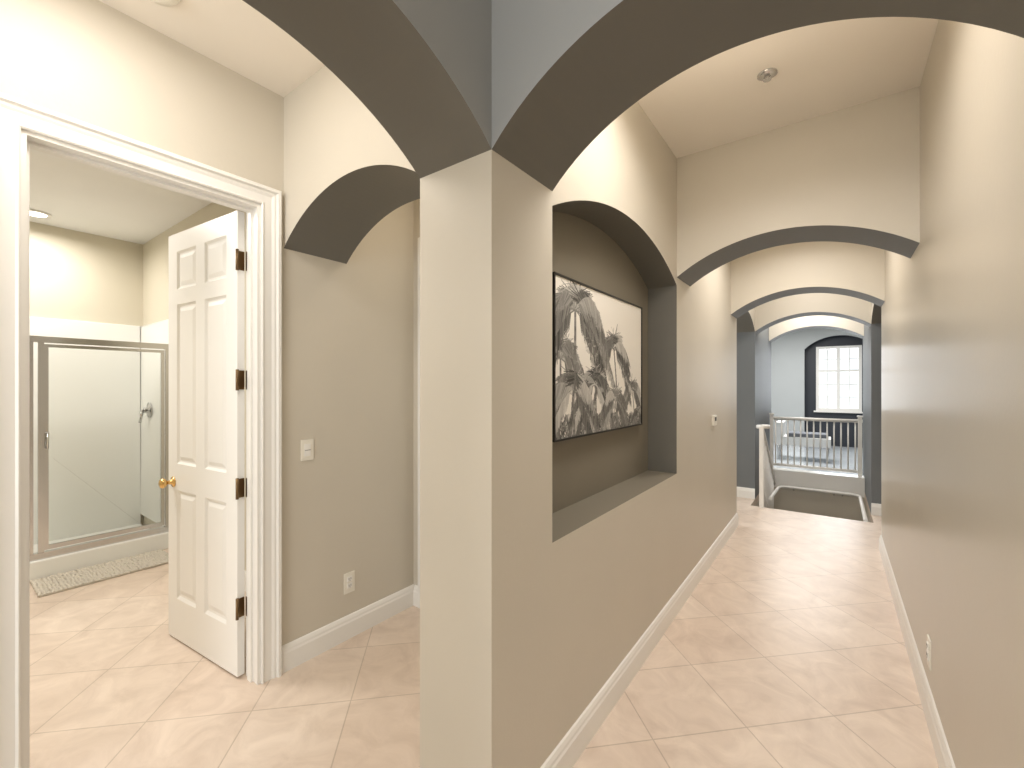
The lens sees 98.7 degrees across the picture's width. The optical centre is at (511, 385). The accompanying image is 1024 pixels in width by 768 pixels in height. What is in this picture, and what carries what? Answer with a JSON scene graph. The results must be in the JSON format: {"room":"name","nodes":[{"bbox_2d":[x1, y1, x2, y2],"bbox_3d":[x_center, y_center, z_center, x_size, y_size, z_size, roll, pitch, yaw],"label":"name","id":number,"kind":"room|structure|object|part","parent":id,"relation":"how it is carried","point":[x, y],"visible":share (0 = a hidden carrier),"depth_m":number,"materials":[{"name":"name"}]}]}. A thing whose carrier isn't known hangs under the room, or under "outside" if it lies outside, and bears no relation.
{"room":"hallway","nodes":[
{"label":"hallway","id":0,"kind":"room"},
{"bbox_2d":[30,221,142,524],"bbox_3d":[-4.963,-0.010,3.632,0.100,3.100,3.200,0,0,36],"label":"wall","id":1,"kind":"structure","parent":0,"point":[75,275],"depth_m":4.44,"materials":[{"name":"paint"}]},
{"bbox_2d":[30,149,211,243],"bbox_3d":[-3.478,-1.554,2.546,3.580,0.012,3.000,0,0,36],"label":"ceiling","id":2,"kind":"structure","parent":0,"point":[79,197],"depth_m":3.71,"materials":[{"name":"beige paint"}]},
{"bbox_2d":[30,209,51,217],"bbox_3d":[-4.250,-1.539,3.929,0.200,0.018,0.200,0,0,36],"label":"recessed light","id":3,"kind":"object","parent":2,"relation":"in","point":[36,213],"visible":0.63,"depth_m":3.92,"materials":[{"name":"white glass"}]},
{"bbox_2d":[143,202,245,570],"bbox_3d":[-2.563,-0.010,3.796,3.580,3.100,0.100,0,0,36],"label":"wall","id":4,"kind":"structure","parent":0,"point":[156,250],"depth_m":4.41,"materials":[{"name":"paint"}]},
{"bbox_2d":[244,570,245,590],"bbox_3d":[-2.190,1.470,3.450,2.570,0.140,0.018,0,0,36],"label":"baseboard","id":5,"kind":"structure","parent":4,"relation":"attached to","point":[244,570],"depth_m":3.31,"materials":[{"name":"white wood"}]},
{"bbox_2d":[0,0,413,645],"bbox_3d":[-2.275,-0.010,1.058,0.120,3.100,5.420,0,0,36],"label":"wall","id":6,"kind":"structure","parent":0,"point":[348,329],"depth_m":2.48,"materials":[{"name":"beige paint"}]},
{"bbox_2d":[0,92,281,767],"bbox_3d":[-1.588,0.252,1.972,0.156,2.577,1.028,0,0,36],"label":"trim","id":7,"kind":"structure","parent":6,"relation":"attached to","point":[25,126],"depth_m":1.75,"materials":[{"name":"white wood"}]},
{"bbox_2d":[158,210,243,676],"bbox_3d":[-1.766,0.303,2.524,0.806,2.450,0.180,0,0,31],"label":"door","id":8,"kind":"structure","parent":6,"relation":"in","point":[205,482],"depth_m":2.48,"materials":[{"name":"white wood"}]},
{"bbox_2d":[246,252,246,615],"bbox_3d":[-1.399,0.253,2.328,0.037,1.930,0.004,0,0,36],"label":"trim hinge leaves","id":9,"kind":"object","parent":6,"relation":"attached to","point":[246,252],"visible":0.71,"depth_m":2.33,"materials":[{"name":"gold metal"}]},
{"bbox_2d":[301,439,313,460],"bbox_3d":[-1.153,0.360,2.479,0.010,0.116,0.072,0,0,36],"label":"light switch","id":10,"kind":"object","parent":6,"relation":"attached to","point":[307,446],"visible":1,"depth_m":2.48,"materials":[{"name":"white plastic"}]},
{"bbox_2d":[282,584,413,673],"bbox_3d":[-0.964,1.470,2.731,0.018,0.140,0.932,0,0,36],"label":"baseboard","id":11,"kind":"structure","parent":6,"relation":"attached to","point":[296,652],"depth_m":2.65,"materials":[{"name":"white wood"}]},
{"bbox_2d":[344,570,354,594],"bbox_3d":[-0.995,1.204,2.695,0.011,0.123,0.072,0,0,36],"label":"wall outlet","id":12,"kind":"object","parent":6,"relation":"attached to","point":[349,578],"visible":1,"depth_m":2.69,"materials":[{"name":"white plastic"}]},
{"bbox_2d":[284,66,419,263],"bbox_3d":[-0.637,-1.153,2.177,1.200,0.815,0.380,0,0,36],"label":"archway","id":13,"kind":"object","parent":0,"point":[344,172],"visible":0.55,"depth_m":2.21,"materials":[{"name":"beige paint"}]},
{"bbox_2d":[243,0,491,177],"bbox_3d":[-0.561,-1.153,0.987,0.330,0.815,1.230,0,0,36],"label":"archway","id":14,"kind":"object","parent":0,"point":[422,69],"visible":1,"depth_m":1.27,"materials":[{"name":"beige paint"}]},
{"bbox_2d":[414,199,419,585],"bbox_3d":[-0.177,-0.010,2.806,1.200,3.100,0.120,0,0,36],"label":"wall","id":15,"kind":"structure","parent":0,"point":[416,202],"depth_m":3.09,"materials":[{"name":"beige paint"}]},
{"bbox_2d":[413,585,417,606],"bbox_3d":[-0.669,1.470,3.081,0.046,0.140,0.018,0,0,36],"label":"baseboard","id":16,"kind":"structure","parent":15,"relation":"attached to","point":[415,593],"depth_m":3.07,"materials":[{"name":"white wood"}]},
{"bbox_2d":[418,237,419,607],"bbox_3d":[-0.208,0.255,2.742,1.095,2.570,0.020,0,0,36],"label":"trim","id":17,"kind":"structure","parent":15,"relation":"attached to","point":[419,237],"depth_m":3.05,"materials":[{"name":"white wood"}]},
{"bbox_2d":[30,443,938,767],"bbox_3d":[2.350,1.590,5.158,10.300,0.100,17.500,0,0,36],"label":"floor","id":18,"kind":"structure","parent":0,"point":[789,651],"depth_m":2.27,"materials":[{"name":"beige tile"}]},
{"bbox_2d":[30,317,168,580],"bbox_3d":[-4.166,0.445,3.772,1.014,2.189,1.827,0,0,36],"label":"shower enclosure","id":19,"kind":"object","parent":18,"relation":"on","point":[99,392],"visible":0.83,"depth_m":4.36,"materials":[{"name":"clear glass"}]},
{"bbox_2d":[30,549,168,597],"bbox_3d":[-3.357,1.528,3.652,0.431,0.023,0.846,0,0,36],"label":"bath mat","id":20,"kind":"object","parent":18,"relation":"on","point":[53,584],"visible":0.98,"depth_m":3.58,"materials":[{"name":"beige fabric"}]},
{"bbox_2d":[776,420,830,462],"bbox_3d":[6.129,1.150,9.270,0.957,0.780,0.600,0,0,36],"label":"chaise lounge","id":21,"kind":"object","parent":18,"relation":"on","point":[778,423],"visible":0.66,"depth_m":9.11,"materials":[{"name":"fabric"}]},
{"bbox_2d":[756,413,867,521],"bbox_3d":[4.123,1.680,6.065,1.218,2.480,1.990,0,0,36],"label":"railing","id":22,"kind":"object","parent":18,"relation":"on","point":[767,481],"depth_m":6.59,"materials":[{"name":"wood"}]},
{"bbox_3d":[3.687,1.554,6.279,0.153,2.131,1.820,0,0,36],"label":"sloped rail","id":23,"kind":"part","parent":22,"relation":"part of","materials":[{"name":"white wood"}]},
{"bbox_3d":[4.690,0.888,6.840,1.200,0.895,0.070,0,0,36],"label":"guard railing","id":24,"kind":"part","parent":22,"relation":"part of","materials":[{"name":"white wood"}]},
{"bbox_3d":[4.205,1.583,6.093,1.052,0.111,1.600,0,0,36],"label":"handrail","id":25,"kind":"part","parent":22,"relation":"part of","materials":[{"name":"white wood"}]},
{"bbox_2d":[99,0,938,157],"bbox_3d":[2.350,-1.610,5.158,10.300,0.100,17.500,0,0,36],"label":"ceiling","id":26,"kind":"structure","parent":0,"point":[827,67],"depth_m":2.15,"materials":[{"name":"paint"}]},
{"bbox_2d":[151,0,179,6],"bbox_3d":[-1.382,-1.540,1.718,0.140,0.041,0.140,0,0,36],"label":"smoke detector","id":27,"kind":"object","parent":26,"relation":"attached to","point":[167,3],"visible":1,"depth_m":1.75,"materials":[{"name":"white plastic"}]},
{"bbox_2d":[757,68,777,82],"bbox_3d":[1.276,-1.544,2.201,0.090,0.031,0.090,0,0,36],"label":"sprinkler","id":28,"kind":"object","parent":26,"relation":"attached to","point":[766,75],"visible":1,"depth_m":2.19,"materials":[{"name":"silver metal"}]},
{"bbox_2d":[420,102,770,767],"bbox_3d":[2.068,0.740,4.577,0.330,4.600,7.670,0,0,36],"label":"wall","id":29,"kind":"structure","parent":0,"point":[544,562],"depth_m":1.66,"materials":[{"name":"beige paint"}]},
{"bbox_2d":[552,272,641,441],"bbox_3d":[0.507,-0.132,2.461,0.048,0.773,1.130,0,0,36],"label":"picture","id":30,"kind":"object","parent":29,"relation":"attached to","point":[597,334],"visible":1,"depth_m":2.32},
{"bbox_2d":[540,513,737,767],"bbox_3d":[1.219,1.470,3.123,0.018,0.140,4.320,0,0,36],"label":"baseboard","id":31,"kind":"structure","parent":29,"relation":"attached to","point":[570,748],"depth_m":2.24,"materials":[{"name":"white wood"}]},
{"bbox_2d":[712,415,716,425],"bbox_3d":[1.800,0.305,3.912,0.024,0.090,0.120,0,0,36],"label":"wall thermostat","id":32,"kind":"object","parent":29,"relation":"attached to","point":[714,417],"visible":1,"depth_m":3.87,"materials":[{"name":"white plastic"}]},
{"bbox_2d":[737,487,754,498],"bbox_3d":[3.176,1.470,6.091,0.330,0.140,0.018,0,0,36],"label":"baseboard","id":33,"kind":"structure","parent":29,"relation":"attached to","point":[743,492],"depth_m":6.05,"materials":[{"name":"white wood"}]},
{"bbox_2d":[737,308,754,332],"bbox_3d":[2.768,-1.153,5.534,0.330,0.815,1.400,0,0,36],"label":"archway","id":34,"kind":"object","parent":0,"point":[745,322],"visible":0.16,"depth_m":5.90,"materials":[{"name":"beige paint"}]},
{"bbox_2d":[492,0,1023,190],"bbox_3d":[0.541,-1.153,1.171,1.230,0.815,0.370,0,0,36],"label":"archway","id":35,"kind":"object","parent":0,"point":[563,71],"visible":1,"depth_m":1.29,"materials":[{"name":"grey paint"}]},
{"bbox_2d":[677,86,919,285],"bbox_3d":[1.728,-1.153,2.793,1.230,0.815,0.350,0,0,36],"label":"archway","id":36,"kind":"object","parent":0,"point":[851,174],"visible":1,"depth_m":2.60,"materials":[{"name":"beige paint"}]},
{"bbox_2d":[731,241,884,318],"bbox_3d":[2.880,-1.153,4.367,1.230,0.815,0.350,0,0,36],"label":"archway","id":37,"kind":"object","parent":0,"point":[763,276],"visible":0.58,"depth_m":4.21,"materials":[{"name":"beige paint"}]},
{"bbox_2d":[755,293,870,333],"bbox_3d":[3.914,-1.153,5.779,1.230,0.815,0.350,0,0,36],"label":"archway","id":38,"kind":"object","parent":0,"point":[773,312],"visible":0.5,"depth_m":5.65,"materials":[{"name":"beige paint"}]},
{"bbox_2d":[769,315,863,342],"bbox_3d":[4.859,-1.153,7.070,1.230,0.815,0.350,0,0,36],"label":"archway","id":39,"kind":"object","parent":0,"point":[776,331],"visible":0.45,"depth_m":6.95,"materials":[{"name":"beige paint"}]},
{"bbox_2d":[771,328,862,442],"bbox_3d":[8.121,-0.010,11.096,8.000,3.100,0.100,0,0,36],"label":"wall","id":40,"kind":"structure","parent":0,"point":[788,351],"depth_m":11.59,"materials":[{"name":"white paint"}]},
{"bbox_2d":[773,467,864,520],"bbox_3d":[4.690,2.189,6.840,1.230,1.702,0.220,0,0,36],"label":"wall","id":41,"kind":"structure","parent":0,"point":[810,502],"depth_m":6.72,"materials":[{"name":"beige paint"}]},
{"bbox_2d":[805,336,862,447],"bbox_3d":[8.334,-0.010,11.218,1.800,3.100,0.350,0,0,36],"label":"wall","id":42,"kind":"structure","parent":0,"point":[810,351],"depth_m":11.39,"materials":[{"name":"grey paint"}]},
{"bbox_2d":[814,345,862,413],"bbox_3d":[8.329,-0.170,11.228,1.040,1.700,0.120,0,0,36],"label":"window","id":43,"kind":"structure","parent":42,"relation":"attached to","point":[838,409],"depth_m":11.20,"materials":[{"name":"white glass"}]},
{"bbox_2d":[871,303,880,323],"bbox_3d":[4.030,-1.153,4.609,0.340,0.815,1.400,0,0,36],"label":"archway","id":44,"kind":"object","parent":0,"point":[875,309],"visible":0.1,"depth_m":5.13,"materials":[{"name":"beige paint"}]},
{"bbox_2d":[863,19,1023,767],"bbox_3d":[2.067,0.740,1.926,0.340,4.600,11.950,0,0,36],"label":"wall","id":45,"kind":"structure","parent":0,"point":[952,311],"depth_m":1.53,"materials":[{"name":"paint"}]},
{"bbox_2d":[871,503,880,515],"bbox_3d":[4.439,1.470,5.167,0.340,0.140,0.018,0,0,36],"label":"baseboard","id":46,"kind":"structure","parent":45,"relation":"attached to","point":[875,508],"depth_m":5.24,"materials":[{"name":"white wood"}]},
{"bbox_2d":[879,535,955,767],"bbox_3d":[0.962,1.470,0.721,0.018,0.140,8.500,0,0,36],"label":"baseboard","id":47,"kind":"structure","parent":45,"relation":"attached to","point":[939,741],"depth_m":2.19,"materials":[{"name":"white wood"}]},
{"bbox_2d":[926,634,930,670],"bbox_3d":[1.940,1.240,2.050,0.011,0.135,0.072,0,0,36],"label":"wall outlet","id":48,"kind":"object","parent":45,"relation":"attached to","point":[928,642],"visible":1,"depth_m":2.04,"materials":[{"name":"white plastic"}]}
]}

